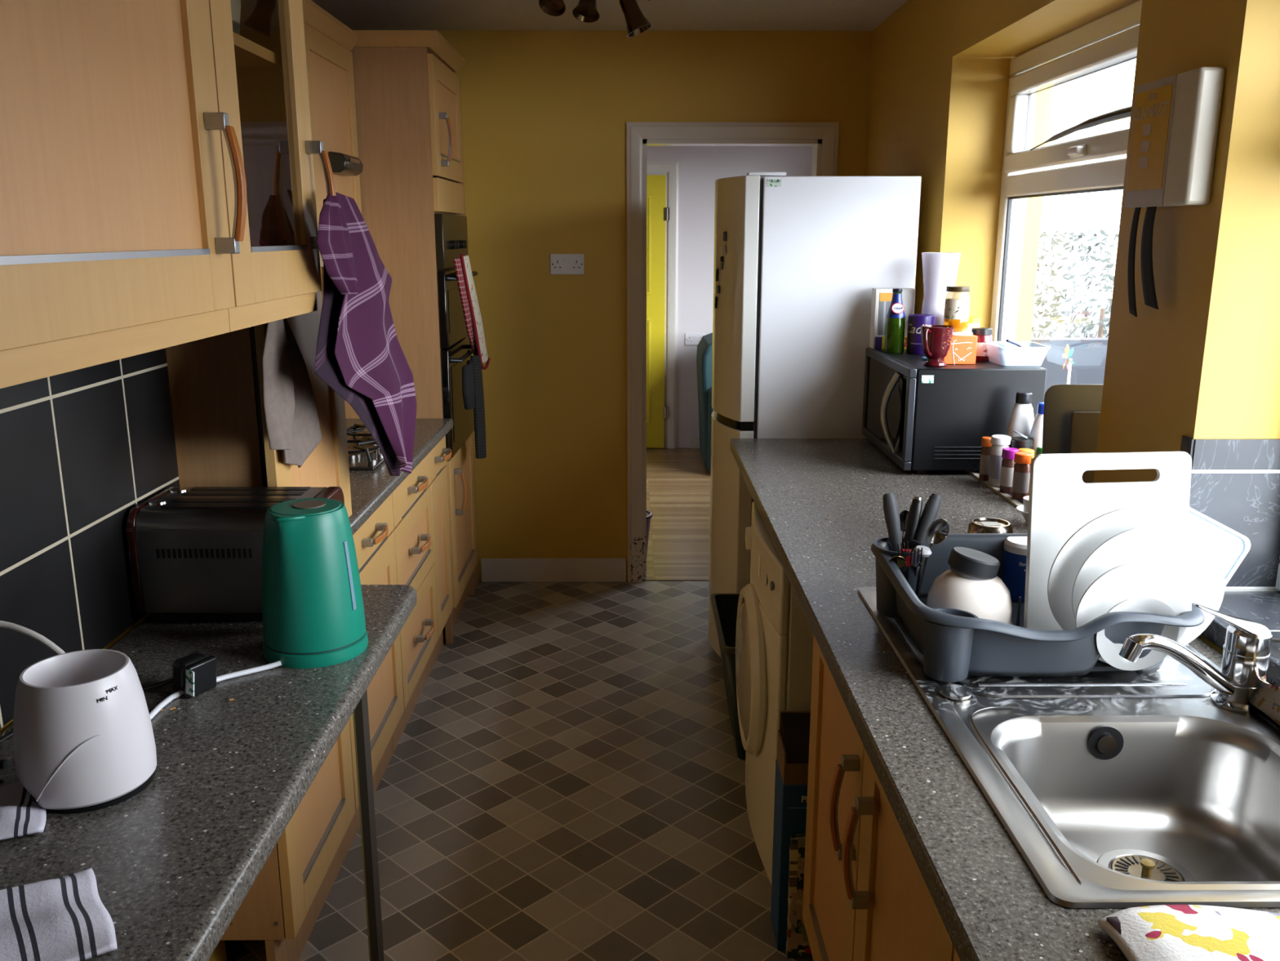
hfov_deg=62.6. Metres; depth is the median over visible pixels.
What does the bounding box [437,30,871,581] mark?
wall
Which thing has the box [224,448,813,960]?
floor
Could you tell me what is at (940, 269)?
plastic jug
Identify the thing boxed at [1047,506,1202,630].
dinner plate
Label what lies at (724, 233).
magnet
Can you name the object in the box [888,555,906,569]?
spoon
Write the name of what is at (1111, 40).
window
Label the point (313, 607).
kettle
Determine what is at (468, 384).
mitt
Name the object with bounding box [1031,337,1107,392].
wall
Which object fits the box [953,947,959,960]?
base cabinet
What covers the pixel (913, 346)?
tub
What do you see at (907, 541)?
fork
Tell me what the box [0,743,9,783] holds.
plug
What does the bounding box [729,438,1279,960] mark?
countertop
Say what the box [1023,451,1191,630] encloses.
chopping board
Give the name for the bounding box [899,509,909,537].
spoon
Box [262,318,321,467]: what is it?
cloth
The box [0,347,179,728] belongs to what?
tiled backsplash
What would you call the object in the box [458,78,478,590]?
filler panel
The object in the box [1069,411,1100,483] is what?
chopping board
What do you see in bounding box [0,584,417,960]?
countertop
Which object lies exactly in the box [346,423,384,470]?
gas hob
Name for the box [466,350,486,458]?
towel
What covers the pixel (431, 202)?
door
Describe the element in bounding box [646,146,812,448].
wall
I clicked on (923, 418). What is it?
microwave
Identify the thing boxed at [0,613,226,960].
wall
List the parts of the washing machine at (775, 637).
panel, control panel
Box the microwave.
[862,347,1047,473]
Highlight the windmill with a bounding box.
[1062,343,1074,384]
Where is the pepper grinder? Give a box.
[1008,430,1033,448]
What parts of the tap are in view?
spout, lever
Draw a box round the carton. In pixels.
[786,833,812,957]
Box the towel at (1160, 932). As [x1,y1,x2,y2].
[1097,904,1279,960]
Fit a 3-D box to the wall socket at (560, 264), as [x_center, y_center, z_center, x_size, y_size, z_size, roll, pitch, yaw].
[-0.319,-0.945,4.603,0.147,0.088,0.012,0,13,0]
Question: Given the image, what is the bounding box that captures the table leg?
[352,689,384,960]
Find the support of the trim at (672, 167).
attached to the wall at (700, 166)
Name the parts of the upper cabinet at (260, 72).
handle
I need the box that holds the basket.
[646,509,652,555]
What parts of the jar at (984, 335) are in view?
lid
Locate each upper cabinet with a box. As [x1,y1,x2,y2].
[0,0,246,388]
[208,0,335,332]
[302,0,361,227]
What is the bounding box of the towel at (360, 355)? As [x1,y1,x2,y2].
[314,191,416,475]
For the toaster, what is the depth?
1.85 m
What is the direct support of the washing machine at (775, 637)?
on the floor at (565, 779)
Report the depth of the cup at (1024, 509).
2.52 m
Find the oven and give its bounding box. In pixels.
[434,213,477,457]
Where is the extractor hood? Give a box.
[328,151,363,176]
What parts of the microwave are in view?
door glass, door frame, handle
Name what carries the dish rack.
on the sink
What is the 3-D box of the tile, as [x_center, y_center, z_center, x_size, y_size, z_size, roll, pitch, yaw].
[1.110,0.060,1.923,0.255,0.282,0.038,0,13,0]
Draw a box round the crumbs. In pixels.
[160,697,234,711]
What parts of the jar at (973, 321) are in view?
lid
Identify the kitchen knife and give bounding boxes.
[882,492,902,551]
[902,496,922,549]
[911,493,941,551]
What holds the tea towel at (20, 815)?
on the countertop at (173, 863)
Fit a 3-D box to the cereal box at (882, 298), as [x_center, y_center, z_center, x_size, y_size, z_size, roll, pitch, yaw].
[0.828,-0.531,3.457,0.129,0.195,0.057,0,13,0]
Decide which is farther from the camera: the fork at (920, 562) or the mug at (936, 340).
the mug at (936, 340)
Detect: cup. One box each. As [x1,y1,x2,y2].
[873,536,923,618]
[922,607,978,682]
[1015,495,1029,524]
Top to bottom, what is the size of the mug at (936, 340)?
0.116 m
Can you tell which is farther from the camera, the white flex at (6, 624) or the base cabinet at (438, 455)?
the base cabinet at (438, 455)
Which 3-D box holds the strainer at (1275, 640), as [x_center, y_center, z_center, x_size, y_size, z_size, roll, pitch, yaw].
[1.026,0.252,1.663,0.072,0.028,0.139,-13,18,-43]
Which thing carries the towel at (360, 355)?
hanging from the upper cabinet at (260, 72)
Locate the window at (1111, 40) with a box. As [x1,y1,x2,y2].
[990,0,1142,341]
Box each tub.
[906,314,935,354]
[984,341,1051,365]
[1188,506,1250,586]
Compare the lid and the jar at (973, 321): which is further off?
the jar at (973, 321)
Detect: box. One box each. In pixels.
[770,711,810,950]
[869,288,915,349]
[942,334,977,364]
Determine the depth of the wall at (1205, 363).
2.05 m
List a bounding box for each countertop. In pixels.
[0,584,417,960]
[346,418,453,534]
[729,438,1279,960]
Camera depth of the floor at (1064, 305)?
23.36 m
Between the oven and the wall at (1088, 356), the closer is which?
the oven
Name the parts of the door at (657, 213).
panel moulding, panel moulding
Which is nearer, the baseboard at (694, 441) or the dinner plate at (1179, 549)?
the dinner plate at (1179, 549)
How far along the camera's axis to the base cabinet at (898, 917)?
1.59 m
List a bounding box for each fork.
[897,541,910,557]
[910,547,922,576]
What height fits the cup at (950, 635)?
0.094 m
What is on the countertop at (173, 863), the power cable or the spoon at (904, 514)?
the power cable
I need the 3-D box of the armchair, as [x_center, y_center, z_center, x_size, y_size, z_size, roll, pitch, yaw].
[0.779,-0.566,7.361,0.745,0.888,0.860,0,13,0]
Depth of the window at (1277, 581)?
1.93 m
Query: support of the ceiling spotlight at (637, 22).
attached to the ceiling
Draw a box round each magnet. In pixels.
[714,296,717,308]
[715,268,718,280]
[719,262,722,269]
[722,244,725,253]
[723,231,725,240]
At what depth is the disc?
3.05 m
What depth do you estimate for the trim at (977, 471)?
2.78 m
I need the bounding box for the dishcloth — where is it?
[1249,680,1279,725]
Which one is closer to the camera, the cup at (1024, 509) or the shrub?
the cup at (1024, 509)
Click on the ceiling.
(356, 15)
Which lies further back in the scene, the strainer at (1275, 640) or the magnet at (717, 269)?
the magnet at (717, 269)
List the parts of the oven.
control panel, oven door, control knob, control knob, oven door, door handle, control knob, door handle, control knob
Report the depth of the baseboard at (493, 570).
4.92 m
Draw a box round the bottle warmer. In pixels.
[13,648,156,813]
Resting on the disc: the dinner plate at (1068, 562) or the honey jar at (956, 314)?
the honey jar at (956, 314)
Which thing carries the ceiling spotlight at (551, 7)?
attached to the ceiling
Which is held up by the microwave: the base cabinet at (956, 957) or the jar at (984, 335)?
the jar at (984, 335)
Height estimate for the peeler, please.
0.090 m
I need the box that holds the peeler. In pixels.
[899,548,912,581]
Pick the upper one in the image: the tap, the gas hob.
the gas hob
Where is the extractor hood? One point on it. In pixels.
(340, 163)
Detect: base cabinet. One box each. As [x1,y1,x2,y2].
[220,719,355,960]
[340,493,404,863]
[391,453,438,754]
[426,435,453,677]
[802,635,864,960]
[841,748,954,960]
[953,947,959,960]
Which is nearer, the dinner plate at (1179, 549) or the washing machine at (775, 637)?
the dinner plate at (1179, 549)
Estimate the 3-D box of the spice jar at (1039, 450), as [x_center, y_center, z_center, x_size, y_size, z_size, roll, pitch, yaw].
[1.090,-0.036,2.845,0.043,0.110,0.043,0,13,0]
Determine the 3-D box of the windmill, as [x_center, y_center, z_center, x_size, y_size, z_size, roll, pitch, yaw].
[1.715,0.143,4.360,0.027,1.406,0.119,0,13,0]
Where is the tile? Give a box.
[1180,435,1279,590]
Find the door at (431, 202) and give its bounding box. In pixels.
[427,53,455,214]
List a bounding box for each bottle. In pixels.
[884,288,905,353]
[1007,391,1034,437]
[1029,402,1044,456]
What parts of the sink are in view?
strainer knob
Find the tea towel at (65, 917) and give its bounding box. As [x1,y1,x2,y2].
[0,867,117,960]
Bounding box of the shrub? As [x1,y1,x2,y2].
[1031,228,1118,337]
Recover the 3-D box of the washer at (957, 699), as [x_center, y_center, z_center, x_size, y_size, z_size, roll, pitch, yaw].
[0.473,0.323,1.582,0.050,0.003,0.050,0,13,0]
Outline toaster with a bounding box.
[125,486,344,621]
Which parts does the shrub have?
stem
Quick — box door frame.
[626,122,839,582]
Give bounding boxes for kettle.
[262,497,368,668]
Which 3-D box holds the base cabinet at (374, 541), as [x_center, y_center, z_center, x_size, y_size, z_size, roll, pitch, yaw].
[-0.985,0.502,2.911,0.605,0.870,0.586,0,13,0]
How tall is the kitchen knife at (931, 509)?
0.175 m
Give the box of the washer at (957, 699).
[947,695,972,702]
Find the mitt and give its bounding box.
[462,360,475,409]
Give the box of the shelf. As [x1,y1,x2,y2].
[232,31,282,68]
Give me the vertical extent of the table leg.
0.869 m
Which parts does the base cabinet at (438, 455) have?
drawer, door, door panel, handle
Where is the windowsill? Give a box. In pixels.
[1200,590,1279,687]
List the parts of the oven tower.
cornice, door, handle, door panel, panel, handle, door, door panel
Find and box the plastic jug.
[921,252,960,324]
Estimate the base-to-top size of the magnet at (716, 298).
0.041 m
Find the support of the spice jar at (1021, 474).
on the trim at (977, 471)
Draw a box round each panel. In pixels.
[165,227,351,517]
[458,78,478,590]
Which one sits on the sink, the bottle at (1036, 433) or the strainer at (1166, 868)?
the strainer at (1166, 868)
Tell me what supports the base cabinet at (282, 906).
on the floor at (565, 779)
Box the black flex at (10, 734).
[0,677,173,742]
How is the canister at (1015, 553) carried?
in the dish rack
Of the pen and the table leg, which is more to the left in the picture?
the table leg
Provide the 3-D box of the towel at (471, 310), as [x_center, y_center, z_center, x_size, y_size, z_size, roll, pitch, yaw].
[-0.651,-0.651,4.116,0.048,0.464,0.453,1,13,3]
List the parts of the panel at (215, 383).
door, door panel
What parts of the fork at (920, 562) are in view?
stem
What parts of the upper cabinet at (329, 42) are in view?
cornice, door panel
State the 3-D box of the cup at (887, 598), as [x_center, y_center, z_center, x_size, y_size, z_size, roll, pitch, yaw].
[0.464,0.176,1.902,0.087,0.126,0.104,0,13,0]
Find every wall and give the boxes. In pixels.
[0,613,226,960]
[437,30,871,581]
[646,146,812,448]
[865,0,1279,684]
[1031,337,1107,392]
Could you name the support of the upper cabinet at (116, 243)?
attached to the wall at (219, 953)
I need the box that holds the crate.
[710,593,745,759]
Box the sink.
[857,586,1279,907]
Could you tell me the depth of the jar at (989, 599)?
1.71 m
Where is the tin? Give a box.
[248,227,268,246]
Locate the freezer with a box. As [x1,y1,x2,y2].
[707,172,921,657]
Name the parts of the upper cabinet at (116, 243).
door panel, handle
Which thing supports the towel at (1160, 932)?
on the countertop at (819, 502)
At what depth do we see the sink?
1.50 m
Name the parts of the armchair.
armrest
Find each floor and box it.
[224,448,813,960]
[1031,299,1111,337]
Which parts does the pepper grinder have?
flip lid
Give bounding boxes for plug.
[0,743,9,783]
[172,652,216,698]
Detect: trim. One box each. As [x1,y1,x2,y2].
[646,160,679,448]
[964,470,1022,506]
[974,470,1022,503]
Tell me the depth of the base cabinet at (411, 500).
3.45 m
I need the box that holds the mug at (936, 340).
[920,324,954,366]
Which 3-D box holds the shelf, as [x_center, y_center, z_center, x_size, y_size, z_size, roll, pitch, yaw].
[-0.765,-0.690,1.662,0.281,0.018,0.402,0,13,0]
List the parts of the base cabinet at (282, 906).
door, door panel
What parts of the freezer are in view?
door, door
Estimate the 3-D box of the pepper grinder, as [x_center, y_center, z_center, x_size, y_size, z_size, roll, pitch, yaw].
[1.032,-0.061,2.859,0.062,0.152,0.062,0,13,0]
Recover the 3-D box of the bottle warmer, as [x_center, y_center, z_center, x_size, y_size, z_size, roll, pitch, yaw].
[-0.694,0.308,1.313,0.157,0.160,0.157,0,13,0]
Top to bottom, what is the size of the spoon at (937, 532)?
0.147 m
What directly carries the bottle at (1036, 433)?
on the trim at (977, 471)
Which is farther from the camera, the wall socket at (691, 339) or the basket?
the wall socket at (691, 339)
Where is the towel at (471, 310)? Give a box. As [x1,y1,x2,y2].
[453,253,490,369]
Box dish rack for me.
[871,533,1204,682]
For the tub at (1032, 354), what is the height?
0.056 m
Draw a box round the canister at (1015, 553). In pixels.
[1001,536,1026,602]
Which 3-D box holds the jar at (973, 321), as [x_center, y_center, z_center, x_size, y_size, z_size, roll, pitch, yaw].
[1.038,-0.458,3.320,0.063,0.115,0.063,0,13,0]
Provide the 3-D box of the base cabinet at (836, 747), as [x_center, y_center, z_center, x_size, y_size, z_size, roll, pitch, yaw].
[0.637,0.711,2.022,0.643,0.870,0.487,0,13,0]
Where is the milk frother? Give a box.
[913,545,931,597]
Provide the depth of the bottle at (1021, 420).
2.88 m
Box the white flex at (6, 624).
[0,620,65,654]
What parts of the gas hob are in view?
burner, burner, control knob, control knob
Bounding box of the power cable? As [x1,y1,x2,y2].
[149,660,281,719]
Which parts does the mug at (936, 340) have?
handle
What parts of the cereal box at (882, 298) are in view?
purple panel, stripe panel, orange panel, yellow panel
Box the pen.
[1005,339,1022,346]
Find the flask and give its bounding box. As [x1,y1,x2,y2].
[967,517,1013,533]
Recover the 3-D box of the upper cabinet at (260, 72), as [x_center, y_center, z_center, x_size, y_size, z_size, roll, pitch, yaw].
[-0.729,-0.643,1.673,0.365,0.770,0.438,0,13,0]
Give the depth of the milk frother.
1.87 m
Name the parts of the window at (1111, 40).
sash, handle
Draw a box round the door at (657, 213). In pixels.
[646,174,669,448]
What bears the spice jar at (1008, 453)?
on the trim at (977, 471)
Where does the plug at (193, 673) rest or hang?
on the countertop at (173, 863)
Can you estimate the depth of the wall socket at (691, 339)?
7.78 m
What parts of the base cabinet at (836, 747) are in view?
door panel, handle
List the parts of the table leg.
edge trim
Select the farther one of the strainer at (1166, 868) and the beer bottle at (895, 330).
the beer bottle at (895, 330)
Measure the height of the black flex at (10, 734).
0.027 m
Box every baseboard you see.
[480,558,626,582]
[689,436,699,448]
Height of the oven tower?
2.270 m
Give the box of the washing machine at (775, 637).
[735,501,813,884]
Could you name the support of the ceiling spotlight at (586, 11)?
attached to the ceiling
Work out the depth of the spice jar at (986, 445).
2.92 m
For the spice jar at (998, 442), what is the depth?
2.85 m
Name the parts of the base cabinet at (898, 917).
handle, door panel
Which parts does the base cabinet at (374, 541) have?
drawer, handle, door, door panel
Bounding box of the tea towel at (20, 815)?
[0,781,46,840]
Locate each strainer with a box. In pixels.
[1111,854,1182,881]
[1271,637,1279,642]
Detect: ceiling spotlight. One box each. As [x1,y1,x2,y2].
[538,0,565,16]
[572,0,599,22]
[619,0,662,37]
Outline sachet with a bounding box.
[998,342,1011,346]
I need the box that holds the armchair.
[696,332,713,472]
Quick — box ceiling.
[311,0,908,31]
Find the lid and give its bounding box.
[947,546,999,580]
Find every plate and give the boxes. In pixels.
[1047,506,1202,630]
[1071,524,1225,645]
[1075,561,1191,663]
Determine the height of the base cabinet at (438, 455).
0.870 m
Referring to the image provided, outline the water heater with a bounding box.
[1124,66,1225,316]
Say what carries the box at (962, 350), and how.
on the microwave
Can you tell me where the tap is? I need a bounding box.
[1119,602,1272,714]
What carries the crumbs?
on the countertop at (173, 863)
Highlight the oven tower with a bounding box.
[344,30,477,644]
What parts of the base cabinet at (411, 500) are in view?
drawer, drawer, door panel, door panel, handle, drawer, handle, handle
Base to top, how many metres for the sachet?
0.016 m
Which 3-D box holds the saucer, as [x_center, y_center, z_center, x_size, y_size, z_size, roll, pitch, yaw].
[0.755,0.232,1.604,0.124,0.124,0.026,0,13,0]
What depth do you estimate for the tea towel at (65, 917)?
1.04 m
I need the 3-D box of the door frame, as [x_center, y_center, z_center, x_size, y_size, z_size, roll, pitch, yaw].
[0.394,-0.538,4.766,0.902,2.046,0.150,0,13,0]
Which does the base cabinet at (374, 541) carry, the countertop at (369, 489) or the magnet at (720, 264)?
the countertop at (369, 489)
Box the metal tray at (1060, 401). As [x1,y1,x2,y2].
[1041,384,1103,453]
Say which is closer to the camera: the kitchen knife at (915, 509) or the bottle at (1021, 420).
the kitchen knife at (915, 509)
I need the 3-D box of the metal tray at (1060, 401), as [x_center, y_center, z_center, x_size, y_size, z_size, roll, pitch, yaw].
[1.017,-0.049,2.383,0.215,0.335,0.049,0,13,0]
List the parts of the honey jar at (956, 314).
lid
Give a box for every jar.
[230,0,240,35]
[925,568,1012,623]
[943,285,970,331]
[965,315,980,331]
[971,327,992,360]
[978,436,991,480]
[987,434,1011,486]
[999,447,1018,493]
[1011,451,1032,499]
[1018,448,1034,457]
[1035,447,1042,455]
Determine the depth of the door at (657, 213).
7.71 m
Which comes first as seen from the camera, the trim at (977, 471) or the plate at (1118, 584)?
the plate at (1118, 584)
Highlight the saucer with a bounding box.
[1095,595,1178,670]
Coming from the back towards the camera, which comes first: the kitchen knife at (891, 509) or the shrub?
the shrub
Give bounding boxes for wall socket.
[550,253,584,274]
[684,333,705,345]
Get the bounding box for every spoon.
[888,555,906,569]
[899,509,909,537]
[926,518,949,548]
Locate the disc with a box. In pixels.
[952,330,973,335]
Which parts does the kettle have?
lid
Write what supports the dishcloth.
on the countertop at (819, 502)
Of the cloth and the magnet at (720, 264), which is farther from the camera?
the magnet at (720, 264)
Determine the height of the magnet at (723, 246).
0.030 m
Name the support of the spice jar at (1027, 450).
on the trim at (977, 471)
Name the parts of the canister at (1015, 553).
lid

